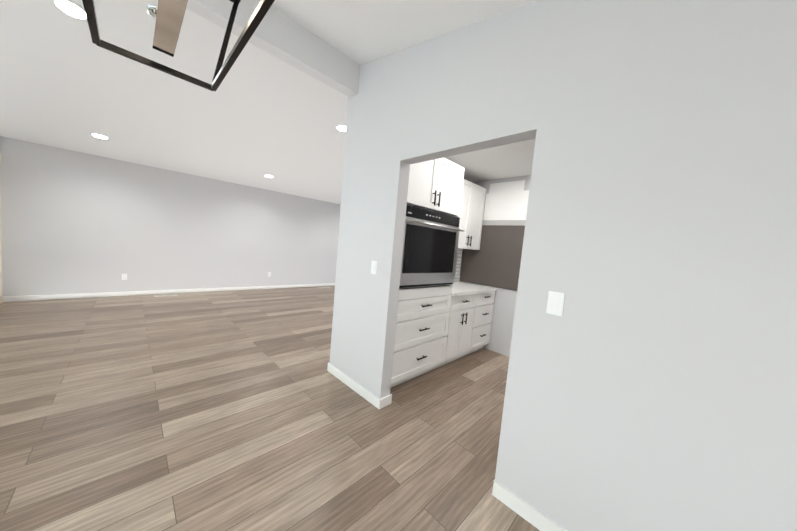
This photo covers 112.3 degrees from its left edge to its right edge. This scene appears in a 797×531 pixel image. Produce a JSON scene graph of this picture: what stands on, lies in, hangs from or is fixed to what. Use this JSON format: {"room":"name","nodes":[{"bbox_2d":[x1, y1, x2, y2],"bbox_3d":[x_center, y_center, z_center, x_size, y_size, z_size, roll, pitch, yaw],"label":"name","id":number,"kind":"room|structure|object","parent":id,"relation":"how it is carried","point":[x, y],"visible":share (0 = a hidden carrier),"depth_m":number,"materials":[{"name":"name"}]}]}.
{"room":"dining room","nodes":[
{"label":"dining room","id":0,"kind":"room"},
{"bbox_2d":[0,136,340,297],"bbox_3d":[-3.015,-0.661,7.123,8.800,2.540,0.120,1,6,-45],"label":"wall","id":1,"kind":"structure","parent":0,"point":[74,222],"depth_m":5.12,"materials":[{"name":"grey paint"}]},
{"bbox_2d":[0,153,3,303],"bbox_3d":[-2.651,-0.419,0.655,0.152,3.044,9.528,1,6,-45],"label":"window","id":2,"kind":"structure","parent":1,"relation":"in","point":[1,300],"depth_m":4.05,"materials":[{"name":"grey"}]},
{"bbox_2d":[122,274,126,279],"bbox_3d":[-5.151,0.213,5.026,0.070,0.114,0.009,1,6,-45],"label":"electrical outlet","id":3,"kind":"object","parent":1,"relation":"attached to","point":[124,276],"visible":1,"depth_m":5.03,"materials":[{"name":"white plastic"}]},
{"bbox_2d":[3,283,334,301],"bbox_3d":[-3.071,0.566,7.167,8.590,0.085,0.014,1,6,-45],"label":"baseboard","id":4,"kind":"structure","parent":1,"relation":"attached to","point":[152,292],"depth_m":5.22,"materials":[{"name":"white wood"}]},
{"bbox_2d":[0,0,347,203],"bbox_3d":[-1.201,-1.906,5.338,8.800,0.629,4.900,1,6,-45],"label":"ceiling","id":5,"kind":"structure","parent":0,"point":[251,121],"depth_m":3.13,"materials":[{"name":"white paint"}]},
{"bbox_2d":[50,0,86,20],"bbox_3d":[-2.442,-1.912,1.996,0.196,0.006,0.196,0,-1,45],"label":"recessed light","id":6,"kind":"object","parent":5,"relation":"in","point":[70,8],"visible":0.81,"depth_m":1.99,"materials":[{"name":"white plastic"}]},
{"bbox_2d":[90,133,109,139],"bbox_3d":[-4.398,-1.902,3.940,0.196,0.006,0.196,0,-1,45],"label":"recessed light","id":7,"kind":"object","parent":5,"relation":"in","point":[97,135],"visible":1,"depth_m":3.94,"materials":[{"name":"white plastic"}]},
{"bbox_2d":[186,0,359,97],"bbox_3d":[0.579,-1.779,3.567,8.800,0.320,0.120,1,6,-45],"label":"beam","id":8,"kind":"structure","parent":5,"relation":"attached to","point":[278,34],"depth_m":2.08,"materials":[{"name":"white paint"}]},
{"bbox_2d":[335,124,345,131],"bbox_3d":[-0.768,-1.887,3.680,0.196,0.006,0.196,0,-1,45],"label":"recessed light","id":9,"kind":"object","parent":5,"relation":"in","point":[341,127],"visible":0.77,"depth_m":3.66,"materials":[{"name":"white plastic"}]},
{"bbox_2d":[0,286,539,530],"bbox_3d":[0.265,1.168,3.834,8.800,0.060,9.720,1,6,-45],"label":"floor","id":10,"kind":"structure","parent":0,"point":[241,410],"depth_m":1.93,"materials":[{"name":"brown wood"}]},
{"bbox_2d":[154,294,176,296],"bbox_3d":[-4.641,0.600,5.335,0.340,0.006,0.110,1,6,-45],"label":"floor vent","id":11,"kind":"object","parent":10,"relation":"in","point":[164,295],"visible":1,"depth_m":5.31,"materials":[{"name":"white metal"}]},
{"bbox_2d":[391,158,466,387],"bbox_3d":[0.086,0.033,2.887,0.943,2.300,0.596,1,6,-45],"label":"tall cabinet","id":12,"kind":"object","parent":10,"relation":"on","point":[438,326],"depth_m":2.69,"materials":[{"name":"white wood"}]},
{"bbox_2d":[399,205,463,287],"bbox_3d":[0.143,-0.190,2.832,0.923,0.750,0.654,1,6,-45],"label":"oven","id":13,"kind":"object","parent":12,"relation":"in","point":[430,248],"visible":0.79,"depth_m":2.60,"materials":[{"name":"silver metal"}]},
{"bbox_2d":[447,286,478,362],"bbox_3d":[0.569,0.731,3.461,0.566,0.915,0.626,1,6,-45],"label":"base cabinet","id":14,"kind":"object","parent":10,"relation":"on","point":[464,299],"depth_m":3.28,"materials":[{"name":"white wood"}]},
{"bbox_2d":[455,282,497,350],"bbox_3d":[0.957,0.737,3.852,0.536,0.915,0.626,1,6,-45],"label":"base cabinet","id":15,"kind":"object","parent":10,"relation":"on","point":[486,293],"depth_m":3.69,"materials":[{"name":"white wood"}]},
{"bbox_2d":[272,0,535,64],"bbox_3d":[0.255,-1.220,-0.134,3.105,0.961,4.740,1,6,-45],"label":"ceiling","id":16,"kind":"structure","parent":0,"point":[359,32],"depth_m":1.86,"materials":[{"name":"white paint"}]},
{"bbox_2d":[82,0,274,91],"bbox_3d":[-0.227,-0.915,0.308,0.331,0.997,0.956,1,6,-45],"label":"chandelier","id":17,"kind":"object","parent":16,"relation":"hanging from","point":[167,16],"visible":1,"depth_m":0.56,"materials":[{"name":"black metal"}]},
{"bbox_2d":[444,138,535,181],"bbox_3d":[2.047,-1.062,1.804,2.175,0.050,4.660,1,6,-45],"label":"ceiling","id":18,"kind":"structure","parent":0,"point":[507,161],"depth_m":3.13,"materials":[{"name":"white paint"}]},
{"bbox_2d":[459,175,530,356],"bbox_3d":[2.670,0.196,2.629,0.100,2.460,4.660,1,6,-45],"label":"wall","id":19,"kind":"structure","parent":0,"point":[504,303],"depth_m":3.75,"materials":[{"name":"grey paint"}]},
{"bbox_2d":[459,180,485,249],"bbox_3d":[0.891,-0.697,3.800,0.733,0.900,0.286,1,6,-45],"label":"upper cabinet","id":20,"kind":"object","parent":19,"relation":"attached to","point":[474,195],"depth_m":3.74,"materials":[{"name":"white wood"}]},
{"bbox_2d":[460,223,524,290],"bbox_3d":[1.661,-0.107,3.557,0.012,0.915,1.850,1,6,-45],"label":"backsplash panel","id":21,"kind":"object","parent":19,"relation":"attached to","point":[494,260],"visible":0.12,"depth_m":3.81,"materials":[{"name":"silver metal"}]},
{"bbox_2d":[483,180,528,222],"bbox_3d":[1.515,-0.876,3.704,0.024,0.562,0.674,1,6,-45],"label":"range hood","id":22,"kind":"object","parent":19,"relation":"attached to","point":[506,202],"visible":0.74,"depth_m":3.71,"materials":[{"name":"white"}]},
{"bbox_2d":[330,0,796,530],"bbox_3d":[1.115,-0.124,1.103,0.115,3.045,4.780,1,6,-45],"label":"wall","id":23,"kind":"structure","parent":0,"point":[651,383],"depth_m":1.15,"materials":[{"name":"grey paint"}]},
{"bbox_2d":[327,363,385,408],"bbox_3d":[-0.435,1.126,2.552,0.047,0.085,0.824,1,6,-45],"label":"baseboard","id":24,"kind":"structure","parent":23,"relation":"attached to","point":[379,403],"depth_m":2.47,"materials":[{"name":"white wood"}]},
{"bbox_2d":[371,260,376,273],"bbox_3d":[-0.215,0.016,2.335,0.008,0.116,0.072,1,6,-45],"label":"light switch","id":25,"kind":"object","parent":23,"relation":"attached to","point":[373,267],"visible":1,"depth_m":2.33,"materials":[{"name":"white plastic"}]},
{"bbox_2d":[492,480,566,530],"bbox_3d":[1.585,1.448,0.518,0.017,0.085,2.948,1,6,-45],"label":"baseboard","id":26,"kind":"structure","parent":23,"relation":"attached to","point":[531,514],"depth_m":1.42,"materials":[{"name":"white wood"}]},
{"bbox_2d":[546,291,564,315],"bbox_3d":[0.784,0.190,1.338,0.008,0.116,0.072,1,6,-45],"label":"light switch","id":27,"kind":"object","parent":23,"relation":"attached to","point":[555,302],"visible":1,"depth_m":1.33,"materials":[{"name":"white plastic"}]},
{"bbox_3d":[1.487,-0.354,4.762,5.595,3.045,0.120,1,6,-45],"label":"wall","id":28,"kind":"structure","parent":0,"visible":0},
{"bbox_2d":[454,249,462,280],"bbox_3d":[0.594,-0.013,3.828,1.100,0.505,0.008,1,6,-45],"label":"tile backsplash","id":29,"kind":"structure","parent":28,"relation":"attached to","point":[458,264],"depth_m":4.17,"materials":[{"name":"white tile"}]}
]}

